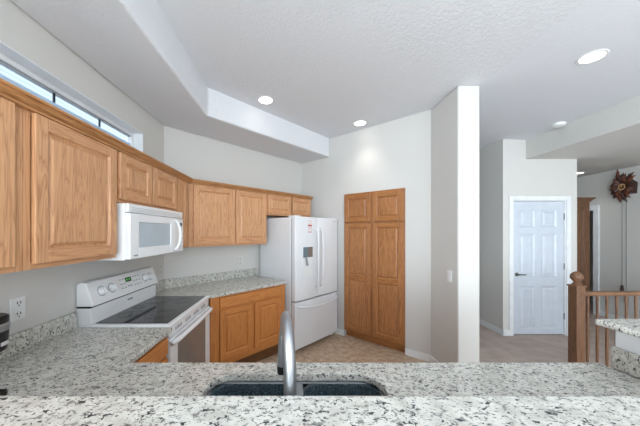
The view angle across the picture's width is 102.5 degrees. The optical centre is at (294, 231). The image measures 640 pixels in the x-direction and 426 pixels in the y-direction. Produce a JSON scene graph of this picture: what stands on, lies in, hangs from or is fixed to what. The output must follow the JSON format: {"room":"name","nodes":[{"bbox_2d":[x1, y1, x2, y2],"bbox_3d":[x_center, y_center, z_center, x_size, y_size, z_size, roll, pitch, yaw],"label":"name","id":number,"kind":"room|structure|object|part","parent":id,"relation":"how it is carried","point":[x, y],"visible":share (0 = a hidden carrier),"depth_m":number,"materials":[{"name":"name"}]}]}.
{"room":"kitchen","nodes":[
{"label":"kitchen","id":0,"kind":"room"},
{"bbox_2d":[0,0,163,334],"bbox_3d":[-1.505,0.046,-0.820,0.150,2.967,7.360,0,0,0],"label":"wall","id":1,"kind":"structure","parent":0,"point":[50,292],"depth_m":1.56,"materials":[{"name":"white paint"}]},
{"bbox_2d":[0,97,21,273],"bbox_3d":[-1.255,-0.181,0.729,0.342,0.678,0.618,0,0,0],"label":"upper cabinet","id":2,"kind":"object","parent":1,"relation":"attached to","point":[10,113],"visible":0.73,"depth_m":0.98,"materials":[{"name":"brown wood"}]},
{"bbox_3d":[-1.095,-0.182,0.733,0.020,0.635,0.525,0,0,0],"label":"door","id":3,"kind":"part","parent":2,"relation":"part of","materials":[{"name":"brown wood"}]},
{"bbox_2d":[10,296,25,321],"bbox_3d":[-1.425,0.395,1.318,0.009,0.116,0.074,0,0,0],"label":"wall outlet","id":4,"kind":"object","parent":1,"relation":"attached to","point":[17,305],"visible":0.95,"depth_m":1.31,"materials":[{"name":"white plastic"}]},
{"bbox_2d":[14,299,22,307],"bbox_3d":[-1.422,0.367,1.318,0.002,0.044,0.044,0,0,0],"label":"socket","id":5,"kind":"object","parent":4,"relation":"attached to","point":[18,303],"depth_m":1.32,"materials":[{"name":"white plastic"}]},
{"bbox_2d":[14,310,22,318],"bbox_3d":[-1.422,0.423,1.318,0.002,0.044,0.044,0,0,0],"label":"socket","id":6,"kind":"object","parent":4,"relation":"attached to","point":[18,314],"depth_m":1.32,"materials":[{"name":"white plastic"}]},
{"bbox_2d":[0,312,76,360],"bbox_3d":[-1.419,0.566,1.133,0.021,0.100,1.045,0,0,0],"label":"backsplash","id":7,"kind":"structure","parent":1,"relation":"attached to","point":[20,341],"depth_m":1.41,"materials":[{"name":"stone"}]},
{"bbox_2d":[0,53,133,146],"bbox_3d":[-1.540,-0.762,1.379,0.050,0.325,2.058,0,0,0],"label":"window","id":8,"kind":"structure","parent":1,"relation":"in","point":[11,71],"depth_m":1.65,"materials":[{"name":"clear glass"}]},
{"bbox_2d":[22,108,116,270],"bbox_3d":[-1.255,-0.181,1.308,0.342,0.678,0.537,0,0,0],"label":"upper cabinet","id":9,"kind":"object","parent":1,"relation":"attached to","point":[69,177],"visible":0.83,"depth_m":1.21,"materials":[{"name":"brown wood"}]},
{"bbox_3d":[-1.095,-0.182,1.316,0.015,0.519,0.376,0,0,0],"label":"raised panel","id":10,"kind":"part","parent":9,"relation":"part of","materials":[{"name":"brown wood"}]},
{"bbox_2d":[0,41,142,151],"bbox_3d":[-1.472,-0.763,1.379,0.087,0.326,2.059,0,0,0],"label":"window frame","id":11,"kind":"structure","parent":1,"relation":"in","point":[5,50],"depth_m":1.64,"materials":[{"name":"white paint"}]},
{"bbox_2d":[117,151,176,210],"bbox_3d":[-1.255,-0.353,1.980,0.342,0.334,0.802,0,0,0],"label":"upper cabinet","id":12,"kind":"object","parent":1,"relation":"attached to","point":[138,182],"visible":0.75,"depth_m":1.84,"materials":[{"name":"brown wood"}]},
{"bbox_3d":[-1.095,-0.354,1.771,0.020,0.292,0.356,0,0,0],"label":"door","id":13,"kind":"part","parent":12,"relation":"part of","materials":[{"name":"brown wood"}]},
{"bbox_3d":[-1.095,-0.354,1.771,0.015,0.176,0.240,0,0,0],"label":"raised panel","id":14,"kind":"part","parent":12,"relation":"part of","materials":[{"name":"brown wood"}]},
{"bbox_2d":[95,203,182,260],"bbox_3d":[-1.204,0.001,1.993,0.443,0.365,0.774,0,0,0],"label":"microwave oven","id":15,"kind":"object","parent":12,"relation":"attached to","point":[142,231],"visible":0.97,"depth_m":1.79,"materials":[{"name":"white plastic"}]},
{"bbox_3d":[-1.054,0.027,1.935,0.034,0.294,0.651,0,0,0],"label":"door","id":16,"kind":"part","parent":15,"relation":"part of","materials":[{"name":"white ceramic"}]},
{"bbox_3d":[-1.014,0.025,2.218,0.066,0.278,0.028,0,0,-20],"label":"door handle","id":17,"kind":"part","parent":15,"relation":"part of","materials":[{"name":"white plastic"}]},
{"bbox_3d":[-1.055,0.027,2.321,0.032,0.294,0.114,0,0,0],"label":"control panel","id":18,"kind":"part","parent":15,"relation":"part of","materials":[{"name":"white plastic"}]},
{"bbox_3d":[-1.095,-0.354,2.164,0.020,0.292,0.394,0,0,0],"label":"door","id":19,"kind":"part","parent":12,"relation":"part of","materials":[{"name":"brown wood"}]},
{"bbox_3d":[-1.095,-0.354,2.164,0.015,0.176,0.278,0,0,0],"label":"raised panel","id":20,"kind":"part","parent":12,"relation":"part of","materials":[{"name":"brown wood"}]},
{"bbox_2d":[159,264,162,275],"bbox_3d":[-1.425,0.400,2.715,0.009,0.116,0.074,0,0,0],"label":"wall outlet","id":21,"kind":"object","parent":1,"relation":"attached to","point":[160,265],"visible":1,"depth_m":2.71,"materials":[{"name":"white plastic"}]},
{"bbox_2d":[176,179,187,247],"bbox_3d":[-1.253,-0.181,2.614,0.338,0.678,0.462,0,0,0],"label":"upper cabinet","id":22,"kind":"object","parent":1,"relation":"attached to","point":[182,186],"visible":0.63,"depth_m":2.50,"materials":[{"name":"brown wood"}]},
{"bbox_3d":[-1.095,-0.182,2.483,0.015,0.545,0.090,0,0,0],"label":"raised panel","id":23,"kind":"part","parent":22,"relation":"part of","materials":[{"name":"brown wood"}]},
{"bbox_2d":[11,0,328,162],"bbox_3d":[-1.011,-1.306,0.019,1.736,0.302,8.849,0,0,10],"label":"ceiling","id":24,"kind":"structure","parent":0,"point":[132,44],"depth_m":1.92,"materials":[{"name":"white paint"}]},
{"bbox_2d":[164,126,300,305],"bbox_3d":[-0.682,0.046,3.637,0.140,2.967,2.256,0,0,45],"label":"wall","id":25,"kind":"structure","parent":0,"point":[195,156],"depth_m":3.25,"materials":[{"name":"white paint"}]},
{"bbox_2d":[156,268,255,292],"bbox_3d":[-1.066,0.566,3.110,0.209,0.100,1.474,0,0,36],"label":"backsplash","id":26,"kind":"structure","parent":25,"relation":"attached to","point":[198,279],"depth_m":3.08,"materials":[{"name":"stone"}]},
{"bbox_2d":[189,184,265,246],"bbox_3d":[-0.847,-0.181,3.126,1.025,0.678,0.342,0,0,-45],"label":"upper cabinet","id":27,"kind":"object","parent":25,"relation":"attached to","point":[217,216],"visible":0.99,"depth_m":2.94,"materials":[{"name":"brown wood"}]},
{"bbox_2d":[0,78,312,199],"bbox_3d":[-0.740,-0.525,2.425,0.843,0.047,4.009,0,0,21],"label":"crown molding","id":28,"kind":"structure","parent":27,"relation":"attached to","point":[20,97],"depth_m":1.36,"materials":[{"name":"brown wood"}]},
{"bbox_3d":[-0.890,-0.182,2.855,0.020,0.635,0.491,0,0,45],"label":"door","id":29,"kind":"part","parent":27,"relation":"part of","materials":[{"name":"brown wood"}]},
{"bbox_3d":[-0.891,-0.182,2.855,0.375,0.519,0.015,0,0,-45],"label":"raised panel","id":30,"kind":"part","parent":27,"relation":"part of","materials":[{"name":"brown wood"}]},
{"bbox_3d":[-0.543,-0.182,3.202,0.453,0.635,0.020,0,0,-45],"label":"door","id":31,"kind":"part","parent":27,"relation":"part of","materials":[{"name":"brown wood"}]},
{"bbox_3d":[-0.544,-0.182,3.203,0.337,0.519,0.015,0,0,-45],"label":"raised panel","id":32,"kind":"part","parent":27,"relation":"part of","materials":[{"name":"brown wood"}]},
{"bbox_2d":[238,257,242,264],"bbox_3d":[-0.740,0.393,3.472,0.009,0.116,0.074,0,0,45],"label":"wall outlet","id":33,"kind":"object","parent":25,"relation":"attached to","point":[240,259],"visible":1,"depth_m":3.47,"materials":[{"name":"white plastic"}]},
{"bbox_2d":[266,194,310,217],"bbox_3d":[-0.173,-0.372,3.800,0.342,0.295,0.875,0,0,45],"label":"upper cabinet","id":34,"kind":"object","parent":25,"relation":"attached to","point":[276,206],"visible":0.8,"depth_m":3.64,"materials":[{"name":"brown wood"}]},
{"bbox_3d":[-0.209,-0.372,3.537,0.423,0.255,0.020,0,0,-45],"label":"door","id":35,"kind":"part","parent":34,"relation":"part of","materials":[{"name":"brown wood"}]},
{"bbox_3d":[-0.209,-0.372,3.537,0.323,0.155,0.015,0,0,-45],"label":"raised panel","id":36,"kind":"part","parent":34,"relation":"part of","materials":[{"name":"brown wood"}]},
{"bbox_3d":[0.100,-0.372,3.845,0.020,0.255,0.391,0,0,45],"label":"door","id":37,"kind":"part","parent":34,"relation":"part of","materials":[{"name":"brown wood"}]},
{"bbox_3d":[0.099,-0.372,3.845,0.291,0.155,0.015,0,0,-45],"label":"raised panel","id":38,"kind":"part","parent":34,"relation":"part of","materials":[{"name":"brown wood"}]},
{"bbox_2d":[301,110,430,354],"bbox_3d":[0.890,0.046,3.709,1.992,2.967,0.120,0,0,42],"label":"wall","id":39,"kind":"structure","parent":0,"point":[417,126],"depth_m":3.27,"materials":[{"name":"white paint"}]},
{"bbox_2d":[334,328,343,335],"bbox_3d":[0.599,1.486,3.877,0.333,0.088,0.014,0,0,42],"label":"baseboard","id":40,"kind":"structure","parent":39,"relation":"attached to","point":[339,331],"depth_m":3.80,"materials":[{"name":"white paint"}]},
{"bbox_2d":[405,348,429,361],"bbox_3d":[1.481,1.486,3.095,0.292,0.088,0.014,0,0,42],"label":"baseboard","id":41,"kind":"structure","parent":39,"relation":"attached to","point":[409,352],"depth_m":3.09,"materials":[{"name":"white paint"}]},
{"bbox_2d":[155,0,586,138],"bbox_3d":[0.115,-1.497,0.800,3.390,0.120,10.600,0,0,0],"label":"ceiling","id":42,"kind":"structure","parent":0,"point":[326,66],"depth_m":2.00,"materials":[{"name":"white paint"}]},
{"bbox_2d":[257,96,273,103],"bbox_3d":[-0.320,-1.433,2.787,0.184,0.008,0.184,0,0,0],"label":"recessed light","id":43,"kind":"object","parent":42,"relation":"in","point":[262,99],"visible":1,"depth_m":2.78,"materials":[{"name":"white glass"}]},
{"bbox_2d":[353,120,366,125],"bbox_3d":[0.857,-1.433,3.375,0.184,0.008,0.184,0,0,0],"label":"recessed light","id":44,"kind":"object","parent":42,"relation":"in","point":[359,122],"visible":1,"depth_m":3.37,"materials":[{"name":"white plastic"}]},
{"bbox_2d":[256,301,614,368],"bbox_3d":[2.550,1.580,3.300,8.300,0.100,5.600,0,0,0],"label":"floor","id":45,"kind":"structure","parent":0,"point":[494,347],"depth_m":3.31,"materials":[{"name":"beige tile"}]},
{"bbox_2d":[76,267,212,362],"bbox_3d":[-1.095,0.931,2.059,0.663,1.197,0.790,0,0,0],"label":"electric range","id":46,"kind":"object","parent":45,"relation":"on","point":[127,299],"visible":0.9,"depth_m":1.93,"materials":[{"name":"white metal"}]},
{"bbox_3d":[-1.326,0.406,1.769,0.042,0.059,0.059,0,0,0],"label":"knob","id":47,"kind":"part","parent":46,"relation":"part of","materials":[{"name":"white plastic"}]},
{"bbox_3d":[-1.326,0.406,1.869,0.042,0.059,0.059,0,0,0],"label":"knob","id":48,"kind":"part","parent":46,"relation":"part of","materials":[{"name":"white plastic"}]},
{"bbox_3d":[-1.368,0.410,2.059,0.112,0.155,0.790,0,0,0],"label":"control panel","id":49,"kind":"part","parent":46,"relation":"part of","materials":[{"name":"white ceramic"}]},
{"bbox_2d":[77,296,209,326],"bbox_3d":[-1.121,0.622,2.059,0.611,0.027,0.790,0,0,0],"label":"cooktop","id":50,"kind":"object","parent":46,"relation":"in","point":[149,311],"depth_m":1.91,"materials":[{"name":"black glass"}]},
{"bbox_3d":[-0.839,0.667,2.059,0.030,0.061,0.766,0,0,0],"label":"vent panel","id":51,"kind":"part","parent":46,"relation":"part of","materials":[{"name":"white metal"}]},
{"bbox_3d":[-0.832,1.005,2.059,0.040,0.600,0.770,0,0,0],"label":"oven door","id":52,"kind":"part","parent":46,"relation":"part of","materials":[{"name":"white metal"}]},
{"bbox_3d":[-0.792,0.729,2.059,0.058,0.044,0.778,0,0,0],"label":"oven handle","id":53,"kind":"part","parent":46,"relation":"part of","materials":[{"name":"white metal"}]},
{"bbox_2d":[134,337,167,362],"bbox_3d":[-1.112,1.088,1.415,0.626,0.884,0.430,0,0,0],"label":"base cabinet","id":54,"kind":"object","parent":45,"relation":"on","point":[157,354],"visible":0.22,"depth_m":1.49,"materials":[{"name":"orange wood"}]},
{"bbox_2d":[210,284,284,362],"bbox_3d":[-0.687,1.088,3.071,0.996,0.884,0.632,0,0,-45],"label":"base cabinet","id":55,"kind":"object","parent":45,"relation":"on","point":[244,326],"visible":0.73,"depth_m":2.80,"materials":[{"name":"orange wood"}]},
{"bbox_2d":[155,275,286,298],"bbox_3d":[-0.846,0.631,2.911,0.649,0.030,1.454,0,0,45],"label":"countertop","id":56,"kind":"structure","parent":55,"relation":"on","point":[214,289],"depth_m":2.84,"materials":[{"name":"stone"}]},
{"bbox_3d":[-0.617,1.050,2.709,0.391,0.511,0.020,0,0,-45],"label":"door","id":57,"kind":"part","parent":55,"relation":"part of","materials":[{"name":"orange wood"}]},
{"bbox_3d":[-0.617,1.050,2.709,0.015,0.395,0.275,0,0,45],"label":"raised panel","id":58,"kind":"part","parent":55,"relation":"part of","materials":[{"name":"orange wood"}]},
{"bbox_3d":[-0.465,0.716,2.860,0.820,0.104,0.020,0,0,-45],"label":"drawer","id":59,"kind":"part","parent":55,"relation":"part of","materials":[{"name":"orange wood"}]},
{"bbox_3d":[-0.314,1.050,3.012,0.020,0.511,0.392,0,0,45],"label":"door","id":60,"kind":"part","parent":55,"relation":"part of","materials":[{"name":"orange wood"}]},
{"bbox_3d":[-0.314,1.050,3.012,0.015,0.395,0.276,0,0,45],"label":"raised panel","id":61,"kind":"part","parent":55,"relation":"part of","materials":[{"name":"orange wood"}]},
{"bbox_2d":[260,215,337,350],"bbox_3d":[0.094,0.660,3.688,0.890,1.740,0.787,0,0,-45],"label":"refrigerator","id":62,"kind":"object","parent":45,"relation":"on","point":[301,252],"visible":0.92,"depth_m":3.37,"materials":[{"name":"white metal"}]},
{"bbox_3d":[0.135,0.335,3.327,0.430,1.060,0.078,0,0,-45],"label":"door","id":63,"kind":"part","parent":62,"relation":"part of","materials":[{"name":"white metal"}]},
{"bbox_3d":[0.295,1.172,3.486,0.881,0.580,0.078,0,0,-45],"label":"freezer drawer","id":64,"kind":"part","parent":62,"relation":"part of","materials":[{"name":"white metal"}]},
{"bbox_3d":[0.300,0.343,3.405,0.026,0.794,0.075,0,0,-39],"label":"door handle","id":65,"kind":"part","parent":62,"relation":"part of","materials":[{"name":"white ceramic"}]},
{"bbox_3d":[0.342,0.949,3.440,0.815,0.066,0.086,0,0,-45],"label":"drawer handle","id":66,"kind":"part","parent":62,"relation":"part of","materials":[{"name":"white plastic"}]},
{"bbox_3d":[0.367,0.343,3.471,0.075,0.794,0.026,0,0,39],"label":"door handle","id":67,"kind":"part","parent":62,"relation":"part of","materials":[{"name":"white plastic"}]},
{"bbox_3d":[0.449,0.335,3.641,0.078,1.060,0.444,0,0,45],"label":"door","id":68,"kind":"part","parent":62,"relation":"part of","materials":[{"name":"white metal"}]},
{"bbox_2d":[344,188,404,351],"bbox_3d":[1.141,0.490,3.585,0.861,2.080,0.332,0,0,42],"label":"pantry cabinet","id":69,"kind":"object","parent":45,"relation":"on","point":[374,221],"visible":0.99,"depth_m":3.43,"materials":[{"name":"brown wood"}]},
{"bbox_3d":[0.876,0.272,3.612,0.280,0.667,0.015,0,0,42],"label":"raised panel","id":70,"kind":"part","parent":69,"relation":"part of","materials":[{"name":"brown wood"}]},
{"bbox_3d":[0.876,1.008,3.612,0.280,0.667,0.015,0,0,42],"label":"raised panel","id":71,"kind":"part","parent":69,"relation":"part of","materials":[{"name":"brown wood"}]},
{"bbox_3d":[0.876,-0.335,3.612,0.280,0.264,0.015,0,0,42],"label":"raised panel","id":72,"kind":"part","parent":69,"relation":"part of","materials":[{"name":"brown wood"}]},
{"bbox_3d":[0.876,0.640,3.611,0.396,1.520,0.020,0,0,42],"label":"door","id":73,"kind":"part","parent":69,"relation":"part of","materials":[{"name":"brown wood"}]},
{"bbox_3d":[0.876,-0.335,3.611,0.396,0.380,0.020,0,0,42],"label":"door","id":74,"kind":"part","parent":69,"relation":"part of","materials":[{"name":"brown wood"}]},
{"bbox_3d":[1.200,0.272,3.325,0.280,0.667,0.015,0,0,42],"label":"raised panel","id":75,"kind":"part","parent":69,"relation":"part of","materials":[{"name":"brown wood"}]},
{"bbox_3d":[1.200,1.008,3.325,0.280,0.667,0.015,0,0,42],"label":"raised panel","id":76,"kind":"part","parent":69,"relation":"part of","materials":[{"name":"brown wood"}]},
{"bbox_3d":[1.200,-0.335,3.325,0.280,0.264,0.015,0,0,42],"label":"raised panel","id":77,"kind":"part","parent":69,"relation":"part of","materials":[{"name":"brown wood"}]},
{"bbox_3d":[1.199,0.640,3.324,0.396,1.520,0.020,0,0,42],"label":"door","id":78,"kind":"part","parent":69,"relation":"part of","materials":[{"name":"brown wood"}]},
{"bbox_3d":[1.199,-0.335,3.324,0.396,0.380,0.020,0,0,42],"label":"door","id":79,"kind":"part","parent":69,"relation":"part of","materials":[{"name":"brown wood"}]},
{"bbox_2d":[577,197,595,321],"bbox_3d":[4.590,0.477,4.500,0.820,2.105,0.500,0,0,0],"label":"tall cabinet","id":80,"kind":"object","parent":45,"relation":"on","point":[583,203],"visible":0.16,"depth_m":4.28,"materials":[{"name":"brown wood"}]},
{"bbox_3d":[4.742,0.475,4.290,0.179,1.694,0.015,0,0,0],"label":"raised panel","id":81,"kind":"part","parent":80,"relation":"part of","materials":[{"name":"brown wood"}]},
{"bbox_3d":[4.742,0.475,4.290,0.295,1.810,0.020,0,0,0],"label":"door","id":82,"kind":"part","parent":80,"relation":"part of","materials":[{"name":"brown wood"}]},
{"bbox_3d":[4.590,0.465,4.310,0.720,1.970,0.020,0,0,0],"label":"frame","id":83,"kind":"part","parent":80,"relation":"part of","materials":[{"name":"brown wood"}]},
{"bbox_3d":[4.590,-0.537,4.500,0.820,0.075,0.500,0,0,0],"label":"crown","id":84,"kind":"part","parent":80,"relation":"part of","materials":[{"name":"brown wood"}]},
{"bbox_2d":[567,271,639,368],"bbox_3d":[4.221,0.968,2.655,2.707,1.124,0.104,0,0,0],"label":"stair railing","id":85,"kind":"object","parent":45,"relation":"on","point":[577,293],"visible":0.66,"depth_m":2.64,"materials":[{"name":"brown wood"}]},
{"bbox_3d":[2.920,1.048,2.655,0.090,0.965,0.090,0,0,0],"label":"newel post","id":86,"kind":"part","parent":85,"relation":"part of","materials":[{"name":"brown wood"}]},
{"bbox_3d":[4.271,0.636,2.655,2.609,0.043,0.060,0,0,0],"label":"handrail","id":87,"kind":"part","parent":85,"relation":"part of","materials":[{"name":"brown wood"}]},
{"bbox_3d":[0.320,1.088,0.911,2.240,0.884,0.601,0,0,0],"label":"base cabinet","id":88,"kind":"object","parent":45,"relation":"on","visible":0},
{"bbox_2d":[0,327,639,395],"bbox_3d":[0.006,0.631,1.130,2.869,0.030,1.056,0,0,0],"label":"countertop","id":89,"kind":"structure","parent":88,"relation":"on","point":[79,361],"depth_m":1.12,"materials":[{"name":"stone"}]},
{"bbox_2d":[0,313,10,395],"bbox_3d":[-1.240,0.485,1.028,0.300,0.262,0.215,0,0,0],"label":"coffee maker","id":90,"kind":"object","parent":89,"relation":"on","point":[5,323],"visible":1,"depth_m":1.07,"materials":[{"name":"black plastic"}]},
{"bbox_2d":[277,311,296,395],"bbox_3d":[-0.024,0.426,0.734,0.104,0.380,0.238,0,0,-29],"label":"kitchen faucet","id":91,"kind":"object","parent":89,"relation":"on","point":[286,359],"visible":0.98,"depth_m":0.66,"materials":[{"name":"metal"}]},
{"bbox_2d":[205,381,384,395],"bbox_3d":[0.001,0.741,0.906,0.733,0.188,0.432,0,0,0],"label":"sink","id":92,"kind":"object","parent":89,"relation":"in","point":[230,388],"visible":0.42,"depth_m":1.09,"materials":[{"name":"black stone"}]},
{"bbox_3d":[-0.171,0.743,0.905,0.358,0.184,0.404,0,0,0],"label":"bowl","id":93,"kind":"part","parent":92,"relation":"part of","materials":[{"name":"black stone"}]},
{"bbox_3d":[0.188,0.743,0.905,0.328,0.184,0.404,0,0,0],"label":"bowl","id":94,"kind":"part","parent":92,"relation":"part of","materials":[{"name":"black stone"}]},
{"bbox_2d":[431,86,478,362],"bbox_3d":[1.702,0.046,4.252,0.215,2.967,3.496,0,0,0],"label":"wall","id":95,"kind":"structure","parent":0,"point":[454,120],"depth_m":2.54,"materials":[{"name":"white paint"}]},
{"bbox_2d":[430,355,438,362],"bbox_3d":[1.588,1.486,2.753,0.014,0.088,0.499,0,0,0],"label":"baseboard","id":96,"kind":"structure","parent":95,"relation":"attached to","point":[432,359],"depth_m":2.94,"materials":[{"name":"white paint"}]},
{"bbox_2d":[447,270,451,282],"bbox_3d":[1.589,0.453,2.634,0.010,0.124,0.074,0,0,0],"label":"light switch","id":97,"kind":"object","parent":95,"relation":"attached to","point":[449,272],"visible":1,"depth_m":2.62,"materials":[{"name":"white plastic"}]},
{"bbox_2d":[479,139,576,329],"bbox_3d":[3.622,0.065,4.892,1.093,2.930,2.216,0,0,0],"label":"wall","id":98,"kind":"structure","parent":0,"point":[505,171],"depth_m":3.78,"materials":[{"name":"white paint"}]},
{"bbox_2d":[479,319,503,334],"bbox_3d":[3.068,1.486,4.885,0.014,0.088,2.230,0,0,0],"label":"baseboard","id":99,"kind":"structure","parent":98,"relation":"attached to","point":[481,322],"depth_m":3.99,"materials":[{"name":"white paint"}]},
{"bbox_2d":[502,330,508,335],"bbox_3d":[3.110,1.486,3.777,0.098,0.088,0.014,0,0,0],"label":"baseboard","id":100,"kind":"structure","parent":98,"relation":"attached to","point":[506,332],"depth_m":3.77,"materials":[{"name":"white paint"}]},
{"bbox_2d":[509,196,570,335],"bbox_3d":[3.612,0.500,3.835,0.907,2.060,0.138,0,0,0],"label":"door frame","id":101,"kind":"structure","parent":98,"relation":"in","point":[567,199],"depth_m":3.77,"materials":[{"name":"white paint"}]},
{"bbox_2d":[514,201,564,333],"bbox_3d":[3.619,0.531,3.794,0.769,1.973,0.091,0,0,0],"label":"door","id":102,"kind":"structure","parent":101,"relation":"attached to","point":[539,265],"depth_m":3.80,"materials":[{"name":"white paint"}]},
{"bbox_3d":[3.451,-0.200,3.819,0.225,0.260,0.030,0,0,0],"label":"panel","id":103,"kind":"part","parent":102,"relation":"part of","materials":[{"name":"white paint"}]},
{"bbox_3d":[3.451,0.350,3.819,0.225,0.640,0.030,0,0,0],"label":"panel","id":104,"kind":"part","parent":102,"relation":"part of","materials":[{"name":"white paint"}]},
{"bbox_3d":[3.451,1.117,3.819,0.225,0.625,0.030,0,0,0],"label":"panel","id":105,"kind":"part","parent":102,"relation":"part of","materials":[{"name":"white paint"}]},
{"bbox_3d":[3.773,-0.200,3.819,0.225,0.260,0.030,0,0,0],"label":"panel","id":106,"kind":"part","parent":102,"relation":"part of","materials":[{"name":"white paint"}]},
{"bbox_3d":[3.773,0.350,3.819,0.225,0.640,0.030,0,0,0],"label":"panel","id":107,"kind":"part","parent":102,"relation":"part of","materials":[{"name":"white paint"}]},
{"bbox_3d":[3.773,1.117,3.819,0.225,0.625,0.030,0,0,0],"label":"panel","id":108,"kind":"part","parent":102,"relation":"part of","materials":[{"name":"white paint"}]},
{"bbox_2d":[479,0,639,148],"bbox_3d":[3.755,-1.458,0.800,3.890,0.198,10.600,0,0,0],"label":"ceiling","id":109,"kind":"structure","parent":0,"point":[543,86],"depth_m":2.32,"materials":[{"name":"white paint"}]},
{"bbox_2d":[551,121,566,127],"bbox_3d":[3.319,-1.344,3.220,0.135,0.045,0.135,0,0,6],"label":"smoke detector","id":110,"kind":"object","parent":109,"relation":"attached to","point":[562,123],"visible":1,"depth_m":3.19,"materials":[{"name":"white plastic"}]},
{"bbox_2d":[575,49,609,64],"bbox_3d":[2.390,-1.406,2.060,0.183,0.014,0.183,0,0,6],"label":"recessed light","id":111,"kind":"object","parent":109,"relation":"in","point":[596,55],"visible":1,"depth_m":2.05,"materials":[{"name":"white glass"}]},
{"bbox_2d":[526,95,639,176],"bbox_3d":[4.497,-1.224,0.800,2.166,0.291,10.400,0,0,0],"label":"ceiling","id":112,"kind":"structure","parent":0,"point":[607,139],"depth_m":3.22,"materials":[{"name":"white paint"}]},
{"bbox_2d":[590,211,592,300],"bbox_3d":[6.200,0.280,5.250,1.000,2.500,1.300,0,0,0],"label":"wall","id":113,"kind":"structure","parent":0,"point":[591,212],"depth_m":5.70,"materials":[{"name":"white paint"}]},
{"bbox_2d":[577,165,639,318],"bbox_3d":[5.640,0.055,0.800,0.120,2.950,10.600,0,0,0],"label":"wall","id":114,"kind":"structure","parent":0,"point":[619,223],"depth_m":4.43,"materials":[{"name":"white paint"}]},
{"bbox_2d":[590,205,598,314],"bbox_3d":[5.571,0.520,5.165,0.018,2.020,0.950,0,0,0],"label":"door frame","id":115,"kind":"structure","parent":114,"relation":"in","point":[595,209],"depth_m":4.74,"materials":[{"name":"white paint"}]},
{"bbox_2d":[599,311,628,318],"bbox_3d":[5.573,1.486,0.145,0.014,0.088,9.090,0,0,0],"label":"baseboard","id":116,"kind":"structure","parent":114,"relation":"attached to","point":[611,316],"depth_m":4.52,"materials":[{"name":"white paint"}]},
{"bbox_2d":[609,169,637,290],"bbox_3d":[5.481,0.072,4.246,0.189,2.256,0.365,0,0,0],"label":"cuckoo clock","id":117,"kind":"object","parent":114,"relation":"attached to","point":[623,185],"visible":0.91,"depth_m":4.23,"materials":[{"name":"brown wood"}]},
{"bbox_2d":[615,331,639,379],"bbox_3d":[1.532,0.981,0.886,0.135,1.099,0.572,0,0,0],"label":"wall","id":118,"kind":"structure","parent":0,"point":[627,342],"depth_m":1.13,"materials":[{"name":"white paint"}]},
{"bbox_2d":[611,346,639,378],"bbox_3d":[1.454,0.569,0.889,0.021,0.095,0.559,0,0,0],"label":"backsplash","id":119,"kind":"structure","parent":118,"relation":"attached to","point":[628,362],"depth_m":1.12,"materials":[{"name":"stone"}]},
{"bbox_3d":[0.085,0.981,0.540,3.030,1.099,0.120,0,0,0],"label":"wall","id":120,"kind":"structure","parent":0,"visible":0},
{"bbox_2d":[0,319,639,425],"bbox_3d":[0.236,0.415,0.705,3.327,0.030,0.970,0,0,0],"label":"bar","id":121,"kind":"object","parent":120,"relation":"on","point":[14,410],"visible":1,"depth_m":0.58,"materials":[{"name":"stone"}]}
]}

